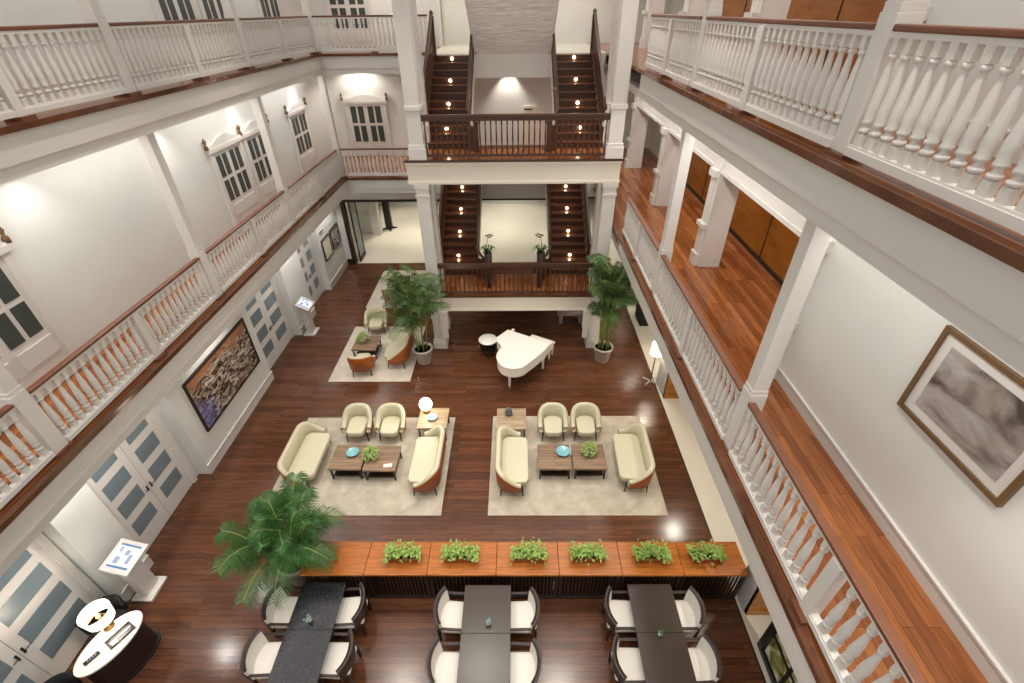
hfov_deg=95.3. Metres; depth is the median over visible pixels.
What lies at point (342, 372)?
rug
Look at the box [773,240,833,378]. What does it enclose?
beam
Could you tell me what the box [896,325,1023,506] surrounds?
framed picture
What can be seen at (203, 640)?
floor
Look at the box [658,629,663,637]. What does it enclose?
centrepiece
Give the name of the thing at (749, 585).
beam
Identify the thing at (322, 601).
dining table
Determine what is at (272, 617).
dining chair
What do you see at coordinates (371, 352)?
shelf
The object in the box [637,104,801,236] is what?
beam
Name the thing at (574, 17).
wall
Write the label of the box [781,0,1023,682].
wall
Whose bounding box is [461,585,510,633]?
dining table
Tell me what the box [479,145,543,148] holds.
trim
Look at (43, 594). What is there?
door
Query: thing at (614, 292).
potted palm
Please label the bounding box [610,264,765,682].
beam
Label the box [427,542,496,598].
console table
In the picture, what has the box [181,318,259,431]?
framed picture
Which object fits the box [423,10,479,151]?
staircase
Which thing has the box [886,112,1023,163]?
baseboard
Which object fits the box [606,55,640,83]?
ceiling
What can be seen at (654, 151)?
beam
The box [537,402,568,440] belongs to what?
armchair
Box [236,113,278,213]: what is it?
window
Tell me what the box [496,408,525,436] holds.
side table
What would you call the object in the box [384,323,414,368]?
sofa
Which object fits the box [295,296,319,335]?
information kiosk
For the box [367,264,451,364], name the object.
potted palm
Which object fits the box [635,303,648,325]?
beam
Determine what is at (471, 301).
landing
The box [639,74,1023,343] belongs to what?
beam
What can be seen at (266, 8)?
window
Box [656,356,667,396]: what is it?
beam
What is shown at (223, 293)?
beam
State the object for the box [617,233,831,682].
beam
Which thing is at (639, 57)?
floor
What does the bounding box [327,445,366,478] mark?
coffee table
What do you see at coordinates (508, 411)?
vase
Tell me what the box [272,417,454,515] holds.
rug
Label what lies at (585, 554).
planter box
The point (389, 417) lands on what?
armchair
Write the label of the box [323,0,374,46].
window
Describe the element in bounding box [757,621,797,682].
framed picture
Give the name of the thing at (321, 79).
column
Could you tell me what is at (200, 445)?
beam
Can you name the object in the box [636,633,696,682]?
dining table
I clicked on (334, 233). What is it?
framed picture
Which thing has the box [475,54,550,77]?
beam
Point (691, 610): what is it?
dining chair
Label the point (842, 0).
beam
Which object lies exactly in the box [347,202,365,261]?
door leaf
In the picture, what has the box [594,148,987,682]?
floor
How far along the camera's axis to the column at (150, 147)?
9.11 m
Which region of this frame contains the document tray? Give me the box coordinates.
[104,621,135,649]
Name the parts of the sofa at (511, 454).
backrest, seat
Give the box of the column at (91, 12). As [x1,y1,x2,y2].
[76,0,136,92]
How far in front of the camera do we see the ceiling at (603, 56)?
14.68 m
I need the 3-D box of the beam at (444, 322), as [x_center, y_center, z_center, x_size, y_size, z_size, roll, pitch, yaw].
[-2.147,-0.533,14.896,0.240,1.000,0.120,0,36,1]
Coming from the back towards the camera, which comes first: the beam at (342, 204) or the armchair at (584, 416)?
the beam at (342, 204)
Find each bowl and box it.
[346,447,358,456]
[427,413,436,419]
[556,445,569,455]
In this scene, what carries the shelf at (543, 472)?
attached to the coffee table at (550, 463)
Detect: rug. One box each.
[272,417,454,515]
[328,326,424,381]
[366,270,428,307]
[488,416,668,515]
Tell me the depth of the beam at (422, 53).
15.26 m
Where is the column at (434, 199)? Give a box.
[431,185,450,328]
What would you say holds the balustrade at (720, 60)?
on the floor at (639, 57)
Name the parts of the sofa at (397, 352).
seat, backrest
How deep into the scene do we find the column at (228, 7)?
11.01 m
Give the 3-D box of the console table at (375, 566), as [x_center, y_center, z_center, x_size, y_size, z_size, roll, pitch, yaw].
[-2.084,4.362,8.855,1.122,0.950,0.640,0,36,1]
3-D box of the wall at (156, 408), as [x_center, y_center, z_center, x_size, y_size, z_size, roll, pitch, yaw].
[-7.811,1.465,10.812,0.340,3.500,21.800,0,36,1]
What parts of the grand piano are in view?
lid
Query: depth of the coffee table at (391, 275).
18.57 m
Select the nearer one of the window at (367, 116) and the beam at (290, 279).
the beam at (290, 279)
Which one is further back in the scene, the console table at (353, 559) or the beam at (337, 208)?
the beam at (337, 208)
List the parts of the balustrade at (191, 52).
handrail, rail, rail, newel post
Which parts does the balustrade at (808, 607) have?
rail, newel post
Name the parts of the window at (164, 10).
pane, pane, panel, pane, pane, panel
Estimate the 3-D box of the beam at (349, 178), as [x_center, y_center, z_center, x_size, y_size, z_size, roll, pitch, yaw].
[-4.467,-6.152,17.617,3.750,0.078,0.090,0,36,1]
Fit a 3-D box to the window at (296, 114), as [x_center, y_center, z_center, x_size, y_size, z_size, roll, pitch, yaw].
[-7.598,-7.374,17.063,0.110,2.580,1.865,0,36,1]
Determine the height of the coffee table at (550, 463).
0.400 m
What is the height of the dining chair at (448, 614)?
0.812 m
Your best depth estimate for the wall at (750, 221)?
10.81 m
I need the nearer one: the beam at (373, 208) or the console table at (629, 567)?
the console table at (629, 567)
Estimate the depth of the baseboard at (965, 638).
5.29 m
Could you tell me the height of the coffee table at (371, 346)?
0.400 m
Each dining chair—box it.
[240,628,284,682]
[261,582,301,636]
[318,628,361,682]
[333,582,371,638]
[426,637,459,682]
[433,586,464,640]
[510,587,539,641]
[510,637,541,682]
[601,586,636,641]
[608,633,644,682]
[673,586,705,637]
[685,633,722,682]
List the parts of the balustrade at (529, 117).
handrail, rail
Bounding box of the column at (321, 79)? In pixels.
[317,75,345,176]
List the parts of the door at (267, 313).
pane, pane, pane, pane, pane, pane, pane, pane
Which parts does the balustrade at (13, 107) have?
newel post, handrail, rail, rail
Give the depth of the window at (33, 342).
7.35 m
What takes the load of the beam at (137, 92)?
on the floor at (639, 57)
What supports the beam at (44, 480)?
attached to the railing at (56, 392)
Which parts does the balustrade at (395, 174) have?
rail, handrail, rail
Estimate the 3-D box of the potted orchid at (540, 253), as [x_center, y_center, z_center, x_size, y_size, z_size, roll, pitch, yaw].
[0.877,-2.452,14.154,0.548,1.828,0.557,0,36,1]
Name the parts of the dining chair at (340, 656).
armrest, seat, armrest, rail, frame, leg, leg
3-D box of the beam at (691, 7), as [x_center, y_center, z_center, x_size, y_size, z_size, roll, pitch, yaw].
[4.664,-9.121,11.669,0.640,3.500,0.450,0,36,1]
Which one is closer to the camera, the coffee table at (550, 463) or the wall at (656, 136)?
the coffee table at (550, 463)
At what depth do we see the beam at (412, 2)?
11.75 m
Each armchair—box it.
[341,403,373,441]
[347,353,375,376]
[364,306,387,333]
[374,403,405,440]
[381,288,400,306]
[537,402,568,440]
[570,402,601,440]
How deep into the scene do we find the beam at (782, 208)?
8.94 m
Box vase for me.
[505,407,512,415]
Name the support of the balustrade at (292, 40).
on the floor at (639, 57)
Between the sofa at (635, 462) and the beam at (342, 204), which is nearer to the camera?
the sofa at (635, 462)
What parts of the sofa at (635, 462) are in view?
seat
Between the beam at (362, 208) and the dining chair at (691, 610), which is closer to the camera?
the dining chair at (691, 610)
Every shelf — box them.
[334,455,366,475]
[356,345,379,355]
[368,456,399,476]
[541,470,567,475]
[576,470,602,475]
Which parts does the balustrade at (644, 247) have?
rail, newel post, rail, handrail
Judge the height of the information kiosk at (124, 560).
1.282 m
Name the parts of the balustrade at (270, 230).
handrail, rail, newel post, rail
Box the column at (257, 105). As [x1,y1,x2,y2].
[250,96,296,222]
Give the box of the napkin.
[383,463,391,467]
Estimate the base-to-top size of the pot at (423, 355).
0.550 m
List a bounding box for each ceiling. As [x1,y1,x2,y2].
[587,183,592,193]
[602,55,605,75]
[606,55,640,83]
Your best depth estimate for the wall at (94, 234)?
9.10 m
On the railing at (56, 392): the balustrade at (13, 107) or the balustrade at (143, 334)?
the balustrade at (143, 334)
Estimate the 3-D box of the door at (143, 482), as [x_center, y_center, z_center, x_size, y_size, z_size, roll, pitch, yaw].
[-7.604,2.799,9.612,0.088,2.720,2.060,0,36,1]
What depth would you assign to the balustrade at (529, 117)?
11.61 m
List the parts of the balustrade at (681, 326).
newel post, rail, rail, handrail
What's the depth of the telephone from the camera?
7.43 m
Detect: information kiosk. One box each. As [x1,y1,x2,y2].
[98,538,167,601]
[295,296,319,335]
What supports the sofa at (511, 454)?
on the rug at (588, 495)
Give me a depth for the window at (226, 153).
12.84 m
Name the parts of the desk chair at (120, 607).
seat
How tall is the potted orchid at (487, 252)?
1.828 m
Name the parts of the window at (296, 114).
pane, pane, pane, pane, pane, panel, pane, panel, pane, pane, panel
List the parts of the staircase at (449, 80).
handrail, newel post, handrail, curved panel, newel post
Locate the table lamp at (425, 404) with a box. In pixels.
[419,397,431,413]
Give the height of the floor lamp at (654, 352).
1.390 m
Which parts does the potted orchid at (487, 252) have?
pot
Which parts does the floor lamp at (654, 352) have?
lamp shade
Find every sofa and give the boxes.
[277,421,330,487]
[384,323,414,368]
[408,425,445,495]
[495,425,528,495]
[612,422,654,492]
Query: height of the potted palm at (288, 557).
2.112 m
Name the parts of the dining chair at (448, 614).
leg, rail, backrest, armrest, seat, armrest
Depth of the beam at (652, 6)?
15.54 m
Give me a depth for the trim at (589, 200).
26.84 m
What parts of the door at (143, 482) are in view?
pane, pane, pane, pane, pane, pane, pane, pane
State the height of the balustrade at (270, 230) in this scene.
1.025 m
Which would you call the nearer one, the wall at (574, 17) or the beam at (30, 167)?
the beam at (30, 167)
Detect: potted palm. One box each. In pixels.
[211,471,348,610]
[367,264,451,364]
[586,253,639,363]
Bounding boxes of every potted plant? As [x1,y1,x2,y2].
[356,331,369,341]
[361,445,380,461]
[581,441,598,456]
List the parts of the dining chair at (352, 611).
armrest, seat, armrest, rail, frame, leg, leg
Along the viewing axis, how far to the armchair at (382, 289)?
17.33 m
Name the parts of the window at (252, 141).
pane, pane, pane, pane, panel, pane, panel, pane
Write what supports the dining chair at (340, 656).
on the floor at (203, 640)
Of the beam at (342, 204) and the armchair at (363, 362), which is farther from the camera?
the beam at (342, 204)
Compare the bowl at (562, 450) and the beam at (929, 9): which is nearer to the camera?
the beam at (929, 9)
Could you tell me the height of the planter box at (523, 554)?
0.339 m
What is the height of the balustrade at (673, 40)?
1.025 m
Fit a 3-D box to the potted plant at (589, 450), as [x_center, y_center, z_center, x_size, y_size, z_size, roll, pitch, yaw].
[1.851,2.525,11.153,0.467,0.369,0.466,0,36,1]
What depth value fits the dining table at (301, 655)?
7.46 m
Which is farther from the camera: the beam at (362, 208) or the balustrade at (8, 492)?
the beam at (362, 208)
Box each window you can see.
[0,227,86,435]
[150,0,212,68]
[196,0,233,59]
[202,124,264,236]
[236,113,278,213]
[256,0,285,49]
[283,97,318,173]
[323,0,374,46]
[340,92,392,155]
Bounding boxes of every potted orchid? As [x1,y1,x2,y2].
[481,233,494,288]
[532,233,549,287]
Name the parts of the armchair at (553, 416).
seat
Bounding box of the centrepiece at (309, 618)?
[303,614,311,622]
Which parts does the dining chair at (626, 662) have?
leg, frame, rail, seat, armrest, armrest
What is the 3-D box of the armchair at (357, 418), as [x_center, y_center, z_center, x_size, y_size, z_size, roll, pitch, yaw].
[-4.005,2.124,12.130,0.796,0.802,0.768,0,36,1]
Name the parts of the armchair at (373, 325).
seat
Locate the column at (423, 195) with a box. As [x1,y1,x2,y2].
[414,185,448,348]
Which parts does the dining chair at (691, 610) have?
armrest, seat, armrest, backrest, rail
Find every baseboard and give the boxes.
[775,370,1005,682]
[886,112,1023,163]
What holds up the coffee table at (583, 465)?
on the rug at (588, 495)
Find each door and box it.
[0,533,105,682]
[86,408,197,552]
[246,276,293,368]
[297,236,324,305]
[523,106,543,144]
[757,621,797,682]
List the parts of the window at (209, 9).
pane, pane, pane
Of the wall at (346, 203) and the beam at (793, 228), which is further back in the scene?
the wall at (346, 203)
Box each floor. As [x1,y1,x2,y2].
[0,42,1023,245]
[66,203,771,682]
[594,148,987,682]
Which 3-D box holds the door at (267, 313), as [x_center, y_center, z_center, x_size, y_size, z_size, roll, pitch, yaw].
[-7.568,-0.658,14.454,0.088,2.720,2.240,0,36,1]
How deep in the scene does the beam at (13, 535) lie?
7.79 m
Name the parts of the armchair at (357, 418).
seat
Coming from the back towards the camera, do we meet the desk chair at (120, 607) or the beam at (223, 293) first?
the beam at (223, 293)
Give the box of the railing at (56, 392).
[0,156,407,515]
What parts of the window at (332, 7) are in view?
pane, pane, panel, pane, pane, panel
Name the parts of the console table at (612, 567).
leg, rail, leg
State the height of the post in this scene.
2.405 m
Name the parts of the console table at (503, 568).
rail, leg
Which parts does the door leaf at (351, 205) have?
pane, pane, pane, pane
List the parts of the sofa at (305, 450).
seat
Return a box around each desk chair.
[44,671,82,682]
[75,594,128,638]
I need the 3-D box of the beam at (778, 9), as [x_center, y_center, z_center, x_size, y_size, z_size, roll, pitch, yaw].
[4.638,-6.623,8.169,0.640,3.500,0.450,0,36,1]
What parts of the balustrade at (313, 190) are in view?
handrail, rail, newel post, rail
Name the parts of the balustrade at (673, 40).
rail, newel post, rail, handrail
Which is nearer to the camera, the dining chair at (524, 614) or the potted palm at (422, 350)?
the dining chair at (524, 614)
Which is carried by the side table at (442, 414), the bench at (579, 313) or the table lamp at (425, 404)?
the table lamp at (425, 404)
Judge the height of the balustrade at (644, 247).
1.025 m
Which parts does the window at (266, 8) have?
pane, pane, pane, pane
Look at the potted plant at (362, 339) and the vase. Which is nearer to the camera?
the vase
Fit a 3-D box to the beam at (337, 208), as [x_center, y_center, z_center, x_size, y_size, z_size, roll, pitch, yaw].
[-7.267,-4.647,19.898,0.610,2.880,0.200,0,36,1]
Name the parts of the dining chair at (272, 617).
rail, backrest, armrest, seat, armrest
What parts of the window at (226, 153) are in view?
pane, pane, pane, pane, pane, panel, pane, panel, pane, pane, panel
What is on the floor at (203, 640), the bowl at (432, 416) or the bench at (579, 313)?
the bench at (579, 313)
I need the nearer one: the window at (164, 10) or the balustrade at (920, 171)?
the balustrade at (920, 171)
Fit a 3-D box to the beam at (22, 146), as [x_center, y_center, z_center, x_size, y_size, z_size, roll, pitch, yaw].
[-6.566,-3.147,6.926,0.350,0.360,20.850,0,36,1]
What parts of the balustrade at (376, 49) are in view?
rail, handrail, rail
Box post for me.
[381,202,396,230]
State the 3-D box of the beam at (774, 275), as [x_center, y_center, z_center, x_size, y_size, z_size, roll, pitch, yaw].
[6.112,-3.399,13.440,0.030,0.100,13.300,0,36,1]
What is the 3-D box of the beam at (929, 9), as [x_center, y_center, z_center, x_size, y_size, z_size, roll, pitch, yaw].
[4.337,-3.711,4.973,0.200,2.480,0.300,0,36,1]
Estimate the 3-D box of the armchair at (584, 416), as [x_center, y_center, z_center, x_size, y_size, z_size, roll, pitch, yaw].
[1.895,2.099,12.069,0.796,0.802,0.768,0,36,1]
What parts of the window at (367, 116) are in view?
pane, pane, pane, panel, pane, panel, pane, pane, pane, panel, pane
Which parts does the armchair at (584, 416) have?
seat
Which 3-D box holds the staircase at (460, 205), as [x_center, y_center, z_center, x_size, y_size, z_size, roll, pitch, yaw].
[-1.629,-4.280,15.894,1.607,3.430,3.898,0,36,1]
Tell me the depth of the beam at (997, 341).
3.73 m
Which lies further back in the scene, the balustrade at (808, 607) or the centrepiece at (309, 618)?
the centrepiece at (309, 618)
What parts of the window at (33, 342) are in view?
pane, panel, pane, pane, panel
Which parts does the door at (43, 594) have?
pane, pane, handle, handle, pane, pane, pane, pane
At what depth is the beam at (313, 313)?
16.38 m
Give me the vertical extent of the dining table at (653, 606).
0.750 m
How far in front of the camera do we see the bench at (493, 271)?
15.52 m
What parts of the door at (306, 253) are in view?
pane, pane, pane, pane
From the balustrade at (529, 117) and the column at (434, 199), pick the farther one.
the column at (434, 199)
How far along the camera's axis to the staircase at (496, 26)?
12.95 m
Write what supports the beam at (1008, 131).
attached to the wall at (860, 339)
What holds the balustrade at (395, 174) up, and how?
on the railing at (56, 392)
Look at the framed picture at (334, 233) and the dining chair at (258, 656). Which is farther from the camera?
the framed picture at (334, 233)
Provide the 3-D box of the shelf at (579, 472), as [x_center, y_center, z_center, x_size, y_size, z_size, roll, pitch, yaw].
[1.841,2.998,11.342,0.640,0.020,0.620,0,36,1]
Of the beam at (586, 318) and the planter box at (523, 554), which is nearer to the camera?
the planter box at (523, 554)
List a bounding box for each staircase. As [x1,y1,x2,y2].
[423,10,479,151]
[438,184,485,278]
[465,0,558,54]
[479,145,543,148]
[543,183,591,278]
[546,8,606,151]
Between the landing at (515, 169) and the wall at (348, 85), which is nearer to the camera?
the landing at (515, 169)
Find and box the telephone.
[83,651,99,665]
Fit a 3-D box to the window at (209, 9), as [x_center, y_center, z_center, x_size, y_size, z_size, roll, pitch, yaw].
[-7.655,-8.741,12.094,0.110,2.580,1.865,0,36,1]
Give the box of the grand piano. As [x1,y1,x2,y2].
[496,329,552,386]
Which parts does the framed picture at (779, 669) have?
pane, pane, pane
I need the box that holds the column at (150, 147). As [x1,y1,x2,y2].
[137,133,221,297]
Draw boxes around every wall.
[0,0,332,362]
[154,405,198,476]
[309,0,443,155]
[310,208,346,289]
[345,202,379,241]
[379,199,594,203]
[436,0,446,46]
[444,0,670,147]
[650,0,684,151]
[686,0,887,280]
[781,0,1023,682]
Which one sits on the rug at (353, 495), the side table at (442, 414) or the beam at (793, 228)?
the side table at (442, 414)
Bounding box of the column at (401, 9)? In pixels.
[391,0,428,159]
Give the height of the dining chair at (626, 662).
0.812 m
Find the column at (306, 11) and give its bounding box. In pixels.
[300,0,318,51]
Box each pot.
[276,559,312,585]
[413,342,432,364]
[593,340,612,363]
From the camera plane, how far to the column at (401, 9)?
10.95 m
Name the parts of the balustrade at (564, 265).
rail, handrail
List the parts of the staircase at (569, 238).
handrail, curved panel, handrail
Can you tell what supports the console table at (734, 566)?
on the floor at (203, 640)
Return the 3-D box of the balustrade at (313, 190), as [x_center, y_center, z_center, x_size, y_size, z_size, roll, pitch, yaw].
[-6.460,-5.299,15.510,0.240,1.025,4.475,0,36,1]
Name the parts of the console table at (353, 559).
rail, leg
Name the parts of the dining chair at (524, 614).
armrest, armrest, seat, backrest, rail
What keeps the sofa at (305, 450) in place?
on the rug at (353, 495)
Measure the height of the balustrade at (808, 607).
1.025 m
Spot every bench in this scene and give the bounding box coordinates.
[492,270,535,274]
[530,334,554,358]
[557,310,582,323]
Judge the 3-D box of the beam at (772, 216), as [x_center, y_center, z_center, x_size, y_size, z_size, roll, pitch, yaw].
[6.089,-3.423,10.548,0.015,3.300,0.020,0,36,1]
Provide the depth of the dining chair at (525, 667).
7.54 m
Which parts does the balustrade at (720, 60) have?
newel post, rail, rail, handrail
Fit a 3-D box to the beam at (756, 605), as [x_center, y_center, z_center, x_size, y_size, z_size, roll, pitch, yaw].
[5.160,4.064,7.950,1.720,2.350,0.080,0,36,1]
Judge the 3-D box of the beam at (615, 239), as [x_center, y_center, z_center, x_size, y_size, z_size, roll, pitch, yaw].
[3.154,0.298,9.282,0.270,0.170,20.800,0,36,1]
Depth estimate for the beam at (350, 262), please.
20.55 m
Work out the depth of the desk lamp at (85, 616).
7.61 m
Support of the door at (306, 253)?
in the wall at (156, 408)
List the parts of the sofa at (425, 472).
seat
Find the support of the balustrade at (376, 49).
on the floor at (639, 57)
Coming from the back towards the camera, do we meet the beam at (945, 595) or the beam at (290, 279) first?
the beam at (290, 279)
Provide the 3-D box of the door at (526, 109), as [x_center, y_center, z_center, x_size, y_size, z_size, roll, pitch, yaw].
[0.925,-9.342,20.429,0.900,1.750,0.080,0,36,1]
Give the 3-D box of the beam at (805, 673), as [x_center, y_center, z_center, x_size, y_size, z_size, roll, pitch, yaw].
[3.134,1.680,6.890,0.350,0.360,15.300,0,36,1]
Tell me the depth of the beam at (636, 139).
17.71 m
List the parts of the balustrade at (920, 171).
rail, rail, handrail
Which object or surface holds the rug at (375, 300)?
on the floor at (203, 640)
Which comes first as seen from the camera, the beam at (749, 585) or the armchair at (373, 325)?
the beam at (749, 585)
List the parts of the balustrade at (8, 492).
handrail, rail, rail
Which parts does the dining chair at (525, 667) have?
armrest, seat, backrest, rail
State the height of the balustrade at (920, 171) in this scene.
1.025 m
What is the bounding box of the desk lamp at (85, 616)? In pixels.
[77,599,114,631]
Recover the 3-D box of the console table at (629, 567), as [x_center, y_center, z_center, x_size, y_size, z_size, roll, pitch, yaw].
[2.520,4.343,8.807,1.092,0.950,0.640,0,36,1]
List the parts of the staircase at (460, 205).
handrail, curved panel, handrail, newel post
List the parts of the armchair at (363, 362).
backrest, seat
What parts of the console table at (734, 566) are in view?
leg, rail, leg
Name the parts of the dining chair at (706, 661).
armrest, seat, armrest, backrest, rail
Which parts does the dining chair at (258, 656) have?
rail, backrest, armrest, seat, armrest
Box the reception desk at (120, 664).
[73,611,160,682]
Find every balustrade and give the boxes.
[0,23,127,121]
[0,405,55,508]
[26,258,216,440]
[109,18,247,90]
[205,191,293,291]
[239,16,315,65]
[287,149,342,219]
[312,14,426,52]
[340,148,408,176]
[420,113,610,156]
[437,262,594,293]
[622,197,659,289]
[644,14,701,84]
[653,255,744,439]
[692,16,876,147]
[728,403,925,682]
[843,24,1023,234]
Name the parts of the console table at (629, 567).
leg, leg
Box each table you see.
[267,630,332,682]
[287,582,346,639]
[299,542,372,598]
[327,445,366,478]
[351,336,381,358]
[362,446,401,480]
[364,542,431,598]
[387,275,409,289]
[416,408,449,440]
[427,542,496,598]
[457,633,510,682]
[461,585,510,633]
[479,334,496,358]
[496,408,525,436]
[496,542,558,598]
[537,444,571,478]
[557,542,621,598]
[571,444,607,478]
[616,542,683,598]
[627,584,682,642]
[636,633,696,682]
[674,542,748,598]
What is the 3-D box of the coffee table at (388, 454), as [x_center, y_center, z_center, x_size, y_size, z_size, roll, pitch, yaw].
[-3.110,2.952,11.297,0.780,0.400,0.760,0,36,1]
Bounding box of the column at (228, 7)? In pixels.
[220,0,251,66]
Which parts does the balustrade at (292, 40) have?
handrail, rail, newel post, rail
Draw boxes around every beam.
[0,54,320,135]
[0,57,321,169]
[0,69,322,184]
[0,178,346,533]
[0,182,346,563]
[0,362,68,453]
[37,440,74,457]
[41,484,146,600]
[116,91,141,95]
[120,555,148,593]
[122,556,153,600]
[157,307,270,473]
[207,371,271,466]
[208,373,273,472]
[215,292,225,300]
[274,250,313,334]
[300,308,315,334]
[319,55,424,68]
[320,52,424,56]
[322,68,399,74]
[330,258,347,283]
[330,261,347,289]
[335,204,351,258]
[339,201,357,264]
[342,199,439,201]
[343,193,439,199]
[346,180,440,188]
[347,177,407,179]
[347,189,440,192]
[347,259,352,264]
[355,202,372,233]
[367,202,382,234]
[410,0,429,142]
[439,311,448,337]
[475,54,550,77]
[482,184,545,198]
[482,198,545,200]
[582,310,590,337]
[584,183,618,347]
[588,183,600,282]
[593,188,802,682]
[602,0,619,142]
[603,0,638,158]
[605,66,1023,374]
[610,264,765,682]
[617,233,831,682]
[618,242,815,682]
[624,95,648,167]
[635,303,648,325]
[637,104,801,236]
[638,68,1023,272]
[638,98,806,230]
[639,0,665,47]
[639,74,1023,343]
[648,143,658,157]
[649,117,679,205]
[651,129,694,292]
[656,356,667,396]
[663,373,678,398]
[678,0,706,15]
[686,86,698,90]
[686,182,783,285]
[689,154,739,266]
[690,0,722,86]
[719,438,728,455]
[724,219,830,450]
[736,564,757,610]
[743,0,790,53]
[744,587,769,614]
[759,216,772,256]
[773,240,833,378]
[778,368,1012,682]
[823,0,843,62]
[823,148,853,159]
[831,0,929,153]
[921,109,1010,133]
[922,0,932,23]
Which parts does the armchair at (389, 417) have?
seat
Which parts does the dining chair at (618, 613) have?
leg, frame, rail, backrest, seat, armrest, armrest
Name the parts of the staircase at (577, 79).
newel post, handrail, curved panel, newel post, handrail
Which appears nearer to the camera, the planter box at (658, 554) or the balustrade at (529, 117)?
the planter box at (658, 554)
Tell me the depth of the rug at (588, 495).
10.84 m
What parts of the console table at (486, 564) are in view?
leg, rail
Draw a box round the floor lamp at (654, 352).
[642,341,660,384]
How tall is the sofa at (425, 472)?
0.802 m
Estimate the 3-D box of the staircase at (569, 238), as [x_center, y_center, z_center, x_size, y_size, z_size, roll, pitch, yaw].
[1.756,-4.295,15.859,1.627,3.430,3.898,0,36,1]
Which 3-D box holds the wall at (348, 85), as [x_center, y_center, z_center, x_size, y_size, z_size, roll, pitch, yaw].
[-5.280,-10.993,18.240,5.350,8.100,0.200,0,36,1]
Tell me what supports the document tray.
on the reception desk at (120, 664)
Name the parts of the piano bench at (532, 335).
seat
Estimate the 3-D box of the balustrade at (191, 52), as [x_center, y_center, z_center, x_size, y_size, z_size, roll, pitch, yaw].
[-6.526,-5.916,9.491,0.240,1.025,4.095,0,36,1]
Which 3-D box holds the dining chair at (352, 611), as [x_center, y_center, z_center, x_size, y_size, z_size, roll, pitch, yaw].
[-2.841,4.833,8.326,0.565,0.812,0.661,-2,36,-2]
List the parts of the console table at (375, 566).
leg, rail, leg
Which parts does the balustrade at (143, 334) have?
handrail, rail, rail, newel post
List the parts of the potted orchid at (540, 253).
pot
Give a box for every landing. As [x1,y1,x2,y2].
[404,148,623,184]
[440,274,592,310]
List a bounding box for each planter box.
[382,539,421,563]
[439,539,479,562]
[509,537,547,565]
[568,539,608,564]
[631,538,673,564]
[686,538,726,564]
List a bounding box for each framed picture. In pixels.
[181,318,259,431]
[320,233,333,261]
[329,223,340,249]
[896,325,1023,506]
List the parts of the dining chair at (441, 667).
rail, backrest, seat, armrest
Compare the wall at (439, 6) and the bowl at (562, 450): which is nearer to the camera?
the bowl at (562, 450)
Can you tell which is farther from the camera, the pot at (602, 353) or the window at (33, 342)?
the pot at (602, 353)
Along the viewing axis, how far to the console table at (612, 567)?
8.52 m
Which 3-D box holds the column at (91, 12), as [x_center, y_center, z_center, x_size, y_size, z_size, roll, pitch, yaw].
[-6.621,-5.645,7.017,0.224,3.380,0.224,0,36,1]
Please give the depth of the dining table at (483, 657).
7.41 m
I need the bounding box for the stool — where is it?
[480,342,496,352]

